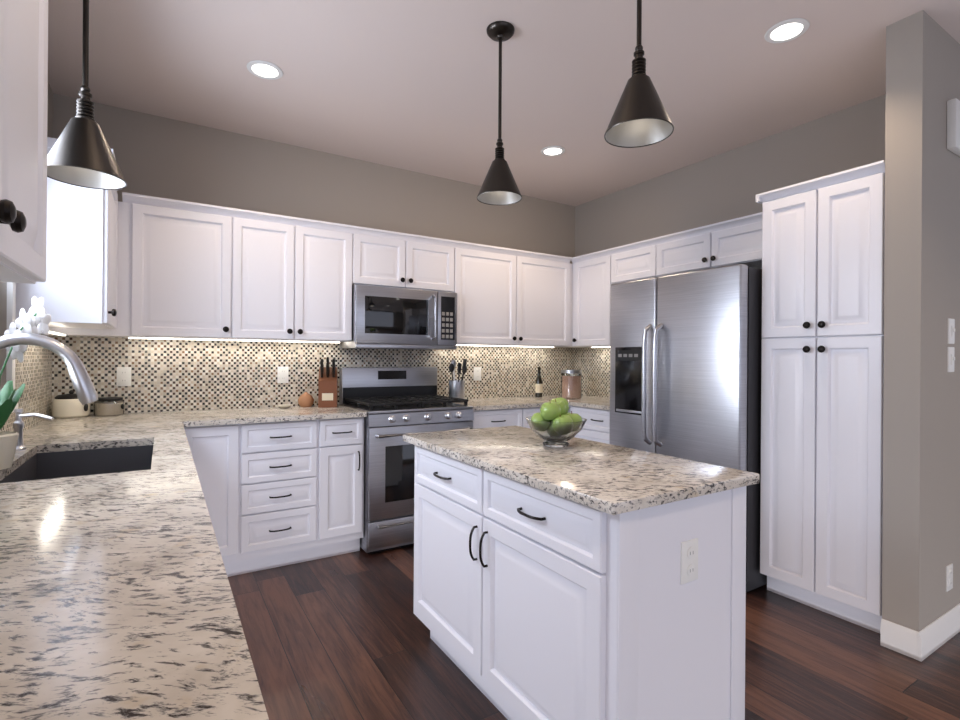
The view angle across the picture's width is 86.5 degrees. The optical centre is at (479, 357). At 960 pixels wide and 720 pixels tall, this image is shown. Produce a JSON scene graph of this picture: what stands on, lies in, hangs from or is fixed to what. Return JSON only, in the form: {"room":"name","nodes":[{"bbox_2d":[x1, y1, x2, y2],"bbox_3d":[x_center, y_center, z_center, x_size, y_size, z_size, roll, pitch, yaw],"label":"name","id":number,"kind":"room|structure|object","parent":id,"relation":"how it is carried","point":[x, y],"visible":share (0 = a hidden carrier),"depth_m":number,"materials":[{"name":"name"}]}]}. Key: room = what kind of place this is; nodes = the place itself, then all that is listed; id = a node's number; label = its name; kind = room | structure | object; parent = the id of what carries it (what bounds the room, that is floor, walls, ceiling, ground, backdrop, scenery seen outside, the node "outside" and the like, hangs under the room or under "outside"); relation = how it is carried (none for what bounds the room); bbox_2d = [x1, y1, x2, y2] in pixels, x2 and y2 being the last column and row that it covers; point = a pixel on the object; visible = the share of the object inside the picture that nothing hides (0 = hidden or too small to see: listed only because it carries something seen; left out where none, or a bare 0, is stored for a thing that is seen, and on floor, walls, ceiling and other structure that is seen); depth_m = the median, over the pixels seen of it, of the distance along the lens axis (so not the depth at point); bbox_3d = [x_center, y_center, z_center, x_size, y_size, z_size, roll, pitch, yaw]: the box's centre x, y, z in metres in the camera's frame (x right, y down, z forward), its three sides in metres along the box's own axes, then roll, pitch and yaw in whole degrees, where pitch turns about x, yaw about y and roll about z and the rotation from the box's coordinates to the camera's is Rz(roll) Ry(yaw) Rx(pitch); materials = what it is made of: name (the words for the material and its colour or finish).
{"room":"kitchen","nodes":[
{"label":"kitchen","id":0,"kind":"room"},
{"bbox_2d":[0,82,52,390],"bbox_3d":[-0.548,-0.117,-0.253,0.120,2.750,7.350,0,0,-32],"label":"wall","id":1,"kind":"structure","parent":0,"point":[3,285],"depth_m":2.06,"materials":[{"name":"beige paint"}]},
{"bbox_2d":[6,282,17,412],"bbox_3d":[-1.619,-0.379,1.542,0.103,1.200,1.310,0,0,-32],"label":"window","id":2,"kind":"structure","parent":1,"relation":"in","point":[11,287],"depth_m":2.08,"materials":[{"name":"white glass"}]},
{"bbox_2d":[0,0,47,283],"bbox_3d":[-0.453,-0.545,0.052,0.355,0.777,2.370,0,0,-32],"label":"upper cabinet","id":3,"kind":"object","parent":1,"relation":"attached to","point":[23,23],"visible":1,"depth_m":0.93,"materials":[{"name":"white paint"}]},
{"bbox_2d":[16,137,121,328],"bbox_3d":[-1.956,-0.550,2.471,0.355,0.787,0.617,0,0,-32],"label":"upper cabinet","id":4,"kind":"object","parent":1,"relation":"attached to","point":[79,290],"visible":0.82,"depth_m":2.25,"materials":[{"name":"white paint"}]},
{"bbox_2d":[49,331,65,335],"bbox_3d":[-2.026,-0.118,2.429,0.016,0.008,0.541,0,0,-32],"label":"under-cabinet light","id":5,"kind":"object","parent":4,"relation":"attached to","point":[50,332],"visible":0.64,"depth_m":2.47,"materials":[{"name":"white plastic"}]},
{"bbox_2d":[53,93,574,412],"bbox_3d":[-0.789,-0.118,3.995,4.195,2.750,0.120,0,0,-32],"label":"wall","id":6,"kind":"structure","parent":0,"point":[156,156],"depth_m":3.63,"materials":[{"name":"beige paint"}]},
{"bbox_2d":[0,334,609,431],"bbox_3d":[0.178,0.120,2.436,3.954,0.454,3.550,0,0,-32],"label":"tile backsplash","id":7,"kind":"structure","parent":6,"relation":"attached to","point":[167,375],"depth_m":3.42,"materials":[{"name":"tile"}]},
{"bbox_2d":[117,367,130,385],"bbox_3d":[-2.144,0.112,3.071,0.072,0.115,0.009,0,0,-32],"label":"outlet","id":8,"kind":"object","parent":7,"relation":"attached to","point":[123,373],"visible":1,"depth_m":3.07,"materials":[{"name":"white plastic"}]},
{"bbox_2d":[277,367,288,382],"bbox_3d":[-1.371,0.117,3.551,0.072,0.115,0.009,0,0,-32],"label":"outlet","id":9,"kind":"object","parent":7,"relation":"attached to","point":[282,376],"visible":1,"depth_m":3.55,"materials":[{"name":"white plastic"}]},
{"bbox_2d":[474,367,480,380],"bbox_3d":[-0.020,0.137,4.390,0.072,0.115,0.009,0,0,-32],"label":"outlet","id":10,"kind":"object","parent":7,"relation":"attached to","point":[477,370],"visible":1,"depth_m":4.38,"materials":[{"name":"white plastic"}]},
{"bbox_2d":[42,192,578,347],"bbox_3d":[-0.660,-0.506,3.792,3.951,0.787,0.355,0,0,-32],"label":"upper cabinet","id":11,"kind":"object","parent":6,"relation":"attached to","point":[186,270],"visible":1,"depth_m":3.30,"materials":[{"name":"white paint"}]},
{"bbox_2d":[129,337,339,342],"bbox_3d":[-1.541,-0.115,3.339,1.251,0.008,0.016,0,0,-32],"label":"under-cabinet light","id":12,"kind":"object","parent":11,"relation":"attached to","point":[129,337],"visible":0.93,"depth_m":3.27,"materials":[{"name":"white plastic"}]},
{"bbox_2d":[339,284,456,349],"bbox_3d":[-0.590,-0.282,3.776,0.778,0.430,0.436,0,0,-32],"label":"over-the-range microwave","id":13,"kind":"object","parent":11,"relation":"attached to","point":[382,317],"visible":0.99,"depth_m":3.61,"materials":[{"name":"silver metal"}]},
{"bbox_2d":[456,345,553,347],"bbox_3d":[0.185,-0.102,4.412,1.166,0.008,0.016,0,0,-32],"label":"under-cabinet light","id":14,"kind":"object","parent":11,"relation":"attached to","point":[456,345],"visible":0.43,"depth_m":4.41,"materials":[{"name":"white plastic"}]},
{"bbox_2d":[48,0,959,205],"bbox_3d":[2.502,-1.501,1.636,7.280,0.060,7.590,0,0,-32],"label":"ceiling","id":15,"kind":"structure","parent":0,"point":[411,85],"depth_m":2.64,"materials":[{"name":"beige paint"}]},
{"bbox_2d":[47,0,126,189],"bbox_3d":[-1.165,-1.013,1.508,0.206,0.964,0.206,0,0,-32],"label":"pendant light","id":16,"kind":"object","parent":15,"relation":"hanging from","point":[82,156],"visible":0.98,"depth_m":1.49,"materials":[{"name":"grey metal"}]},
{"bbox_2d":[247,60,282,79],"bbox_3d":[-1.115,-1.491,2.645,0.176,0.008,0.176,0,0,-32],"label":"recessed light","id":17,"kind":"object","parent":15,"relation":"in","point":[259,68],"visible":1,"depth_m":2.64,"materials":[{"name":"white plastic"}]},
{"bbox_2d":[477,21,521,204],"bbox_3d":[0.090,-1.104,2.312,0.206,0.764,0.206,0,0,-32],"label":"pendant light","id":18,"kind":"object","parent":15,"relation":"hanging from","point":[499,186],"visible":1,"depth_m":2.29,"materials":[{"name":"grey metal"}]},
{"bbox_2d":[541,146,564,155],"bbox_3d":[0.522,-1.479,3.649,0.176,0.008,0.176,0,0,-32],"label":"recessed light","id":19,"kind":"object","parent":15,"relation":"in","point":[550,150],"visible":1,"depth_m":3.64,"materials":[{"name":"white plastic"}]},
{"bbox_2d":[604,0,673,147],"bbox_3d":[0.491,-1.087,1.572,0.206,0.794,0.206,0,0,-32],"label":"pendant light","id":20,"kind":"object","parent":15,"relation":"hanging from","point":[640,118],"visible":1,"depth_m":1.56,"materials":[{"name":"grey metal"}]},
{"bbox_2d":[764,18,809,42],"bbox_3d":[1.383,-1.473,2.301,0.176,0.008,0.176,0,0,-32],"label":"recessed light","id":21,"kind":"object","parent":15,"relation":"in","point":[790,29],"visible":1,"depth_m":2.29,"materials":[{"name":"white plastic"}]},
{"bbox_2d":[228,545,959,719],"bbox_3d":[2.483,1.309,1.636,7.280,0.060,7.590,0,0,-32],"label":"floor","id":22,"kind":"structure","parent":0,"point":[338,637],"depth_m":2.14,"materials":[{"name":"brown wood"}]},
{"bbox_2d":[184,417,363,576],"bbox_3d":[-1.325,0.810,3.222,1.036,0.885,0.630,0,0,-32],"label":"base cabinet","id":23,"kind":"object","parent":22,"relation":"on","point":[277,494],"visible":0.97,"depth_m":3.00,"materials":[{"name":"white paint"}]},
{"bbox_2d":[339,367,473,553],"bbox_3d":[-0.528,0.666,3.666,0.772,1.185,0.696,0,0,-32],"label":"stove","id":24,"kind":"object","parent":22,"relation":"on","point":[397,401],"visible":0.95,"depth_m":3.36,"materials":[{"name":"silver metal"}]},
{"bbox_2d":[472,405,609,443],"bbox_3d":[0.593,0.824,4.053,1.531,0.885,1.243,0,0,-32],"label":"base cabinet","id":25,"kind":"object","parent":22,"relation":"on","point":[596,428],"visible":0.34,"depth_m":3.87,"materials":[{"name":"white paint"}]},
{"bbox_2d":[456,395,609,410],"bbox_3d":[0.598,0.366,4.051,1.531,0.030,1.248,0,0,-32],"label":"countertop","id":26,"kind":"structure","parent":25,"relation":"on","point":[596,402],"depth_m":4.05,"materials":[{"name":"stone"}]},
{"bbox_2d":[449,359,466,402],"bbox_3d":[-0.171,0.175,3.973,0.144,0.341,0.193,0,0,-2],"label":"utensil crock","id":27,"kind":"object","parent":26,"relation":"on","point":[456,387],"visible":0.8,"depth_m":3.93,"materials":[{"name":"silver metal"}]},
{"bbox_2d":[535,367,542,396],"bbox_3d":[0.528,0.215,4.567,0.065,0.270,0.064,0,0,-32],"label":"wine bottle","id":28,"kind":"object","parent":26,"relation":"on","point":[538,383],"visible":1,"depth_m":4.54,"materials":[{"name":"black glass"}]},
{"bbox_2d":[561,369,581,398],"bbox_3d":[0.796,0.225,4.439,0.182,0.254,0.182,0,0,-32],"label":"pasta canister","id":29,"kind":"object","parent":26,"relation":"on","point":[571,386],"visible":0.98,"depth_m":4.37,"materials":[{"name":"clear glass"}]},
{"bbox_2d":[413,445,745,719],"bbox_3d":[0.236,0.821,1.921,0.602,0.885,1.221,0,0,-32],"label":"base cabinet","id":30,"kind":"object","parent":22,"relation":"on","point":[554,607],"visible":0.91,"depth_m":1.49,"materials":[{"name":"white paint"}]},
{"bbox_2d":[403,426,758,514],"bbox_3d":[0.252,0.364,1.930,0.630,0.030,1.270,0,0,-32],"label":"countertop","id":31,"kind":"structure","parent":30,"relation":"on","point":[607,478],"depth_m":1.62,"materials":[{"name":"stone"}]},
{"bbox_2d":[526,396,586,446],"bbox_3d":[0.304,0.252,2.038,0.243,0.193,0.243,0,0,-32],"label":"fruit bowl","id":32,"kind":"object","parent":31,"relation":"on","point":[554,424],"visible":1,"depth_m":1.97,"materials":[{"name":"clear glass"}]},
{"bbox_2d":[680,538,697,584],"bbox_3d":[0.586,0.566,1.420,0.072,0.115,0.009,0,0,-32],"label":"island outlet","id":33,"kind":"object","parent":30,"relation":"attached to","point":[689,549],"visible":1,"depth_m":1.41,"materials":[{"name":"white plastic"}]},
{"bbox_2d":[609,264,766,591],"bbox_3d":[1.438,0.387,3.273,0.887,1.770,0.930,0,0,-32],"label":"refrigerator","id":34,"kind":"object","parent":22,"relation":"on","point":[685,348],"visible":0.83,"depth_m":2.91,"materials":[{"name":"grey metal"}]},
{"bbox_2d":[756,160,884,633],"bbox_3d":[1.926,0.197,2.697,0.705,2.157,0.578,0,0,-32],"label":"pantry cabinet","id":35,"kind":"object","parent":22,"relation":"on","point":[822,344],"visible":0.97,"depth_m":2.49,"materials":[{"name":"white paint"}]},
{"bbox_3d":[-0.762,0.814,0.795,0.631,0.885,5.348,0,0,-32],"label":"base cabinet","id":36,"kind":"object","parent":22,"relation":"on","visible":0},
{"bbox_2d":[0,404,366,719],"bbox_3d":[-0.331,0.360,1.060,1.636,0.030,5.348,0,0,-32],"label":"countertop","id":37,"kind":"structure","parent":36,"relation":"on","point":[117,602],"depth_m":0.76,"materials":[{"name":"stone"}]},
{"bbox_2d":[0,296,50,469],"bbox_3d":[-1.492,0.063,1.643,0.119,0.547,0.302,0,0,-6],"label":"orchid plant","id":38,"kind":"object","parent":37,"relation":"on","point":[37,315],"visible":0.83,"depth_m":1.62,"materials":[{"name":"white plant"}]},
{"bbox_2d":[13,409,52,450],"bbox_3d":[-1.635,0.261,1.864,0.132,0.150,0.043,0,0,-12],"label":"soap dispenser","id":39,"kind":"object","parent":37,"relation":"on","point":[18,424],"visible":0.87,"depth_m":1.85,"materials":[{"name":"silver metal"}]},
{"bbox_2d":[0,333,97,404],"bbox_3d":[-1.347,0.132,1.524,0.330,0.412,0.091,0,0,-32],"label":"gooseneck faucet","id":40,"kind":"object","parent":37,"relation":"on","point":[84,388],"visible":1,"depth_m":1.57,"materials":[{"name":"silver metal"}]},
{"bbox_2d":[52,390,90,418],"bbox_3d":[-2.289,0.255,2.858,0.172,0.152,0.172,0,0,-32],"label":"ceramic canister","id":41,"kind":"object","parent":37,"relation":"on","point":[69,405],"visible":0.86,"depth_m":2.79,"materials":[{"name":"beige ceramic"}]},
{"bbox_2d":[0,445,152,482],"bbox_3d":[-1.354,0.481,1.757,0.420,0.225,0.750,0,0,-32],"label":"undermount sink","id":42,"kind":"object","parent":37,"relation":"in","point":[47,465],"visible":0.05,"depth_m":2.03,"materials":[{"name":"grey"}]},
{"bbox_2d":[94,397,123,415],"bbox_3d":[-2.155,0.281,2.965,0.146,0.102,0.144,0,0,-32],"label":"ceramic canister","id":43,"kind":"object","parent":37,"relation":"on","point":[104,408],"visible":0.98,"depth_m":2.93,"materials":[{"name":"beige ceramic"}]},
{"bbox_2d":[277,404,291,407],"bbox_3d":[-1.323,0.327,3.453,0.096,0.020,0.096,0,0,-32],"label":"dish","id":44,"kind":"object","parent":37,"relation":"on","point":[280,405],"visible":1,"depth_m":3.42,"materials":[{"name":"beige ceramic"}]},
{"bbox_2d":[298,392,313,406],"bbox_3d":[-1.210,0.288,3.546,0.104,0.100,0.104,0,0,-32],"label":"garlic","id":45,"kind":"object","parent":37,"relation":"on","point":[305,400],"visible":1,"depth_m":3.51,"materials":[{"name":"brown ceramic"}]},
{"bbox_2d":[318,357,337,407],"bbox_3d":[-1.056,0.166,3.544,0.122,0.346,0.240,0,0,-14],"label":"knife block","id":46,"kind":"object","parent":37,"relation":"on","point":[328,376],"visible":1,"depth_m":3.50,"materials":[{"name":"brown wood"}]},
{"bbox_2d":[575,94,885,256],"bbox_3d":[1.704,-0.101,3.843,0.120,2.750,2.770,0,0,-32],"label":"wall","id":47,"kind":"structure","parent":0,"point":[725,186],"depth_m":3.62,"materials":[{"name":"beige paint"}]},
{"bbox_2d":[571,212,761,346],"bbox_3d":[1.435,-0.491,3.826,0.355,0.787,1.895,0,0,-32],"label":"upper cabinet","id":48,"kind":"object","parent":47,"relation":"attached to","point":[735,241],"visible":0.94,"depth_m":3.83,"materials":[{"name":"white paint"}]},
{"bbox_2d":[882,10,959,631],"bbox_3d":[3.436,-0.089,3.211,3.775,2.750,0.130,0,0,-32],"label":"wall","id":49,"kind":"structure","parent":0,"point":[921,402],"depth_m":2.23,"materials":[{"name":"beige paint"}]},
{"bbox_2d":[880,603,959,661],"bbox_3d":[3.420,1.228,3.199,3.779,0.115,0.144,0,0,-32],"label":"baseboard","id":50,"kind":"structure","parent":49,"relation":"attached to","point":[911,643],"depth_m":2.22,"materials":[{"name":"white wood"}]},
{"bbox_2d":[946,563,952,591],"bbox_3d":[2.155,1.007,2.338,0.072,0.115,0.009,0,0,-32],"label":"outlet","id":51,"kind":"object","parent":49,"relation":"attached to","point":[949,569],"visible":1,"depth_m":2.33,"materials":[{"name":"white plastic"}]},
{"bbox_2d":[947,347,954,371],"bbox_3d":[2.163,0.007,2.335,0.072,0.115,0.016,0,0,-32],"label":"light switch","id":52,"kind":"object","parent":49,"relation":"attached to","point":[950,350],"visible":1,"depth_m":2.33,"materials":[{"name":"white plastic"}]},
{"bbox_2d":[947,318,954,343],"bbox_3d":[2.164,-0.123,2.335,0.072,0.115,0.016,0,0,-32],"label":"light switch","id":53,"kind":"object","parent":49,"relation":"attached to","point":[951,322],"visible":1,"depth_m":2.33,"materials":[{"name":"white plastic"}]},
{"bbox_2d":[947,98,959,156],"bbox_3d":[2.201,-1.053,2.343,0.200,0.220,0.035,0,0,-32],"label":"box","id":54,"kind":"object","parent":49,"relation":"attached to","point":[953,105],"visible":1,"depth_m":2.29,"materials":[{"name":"white plastic"}]}
]}

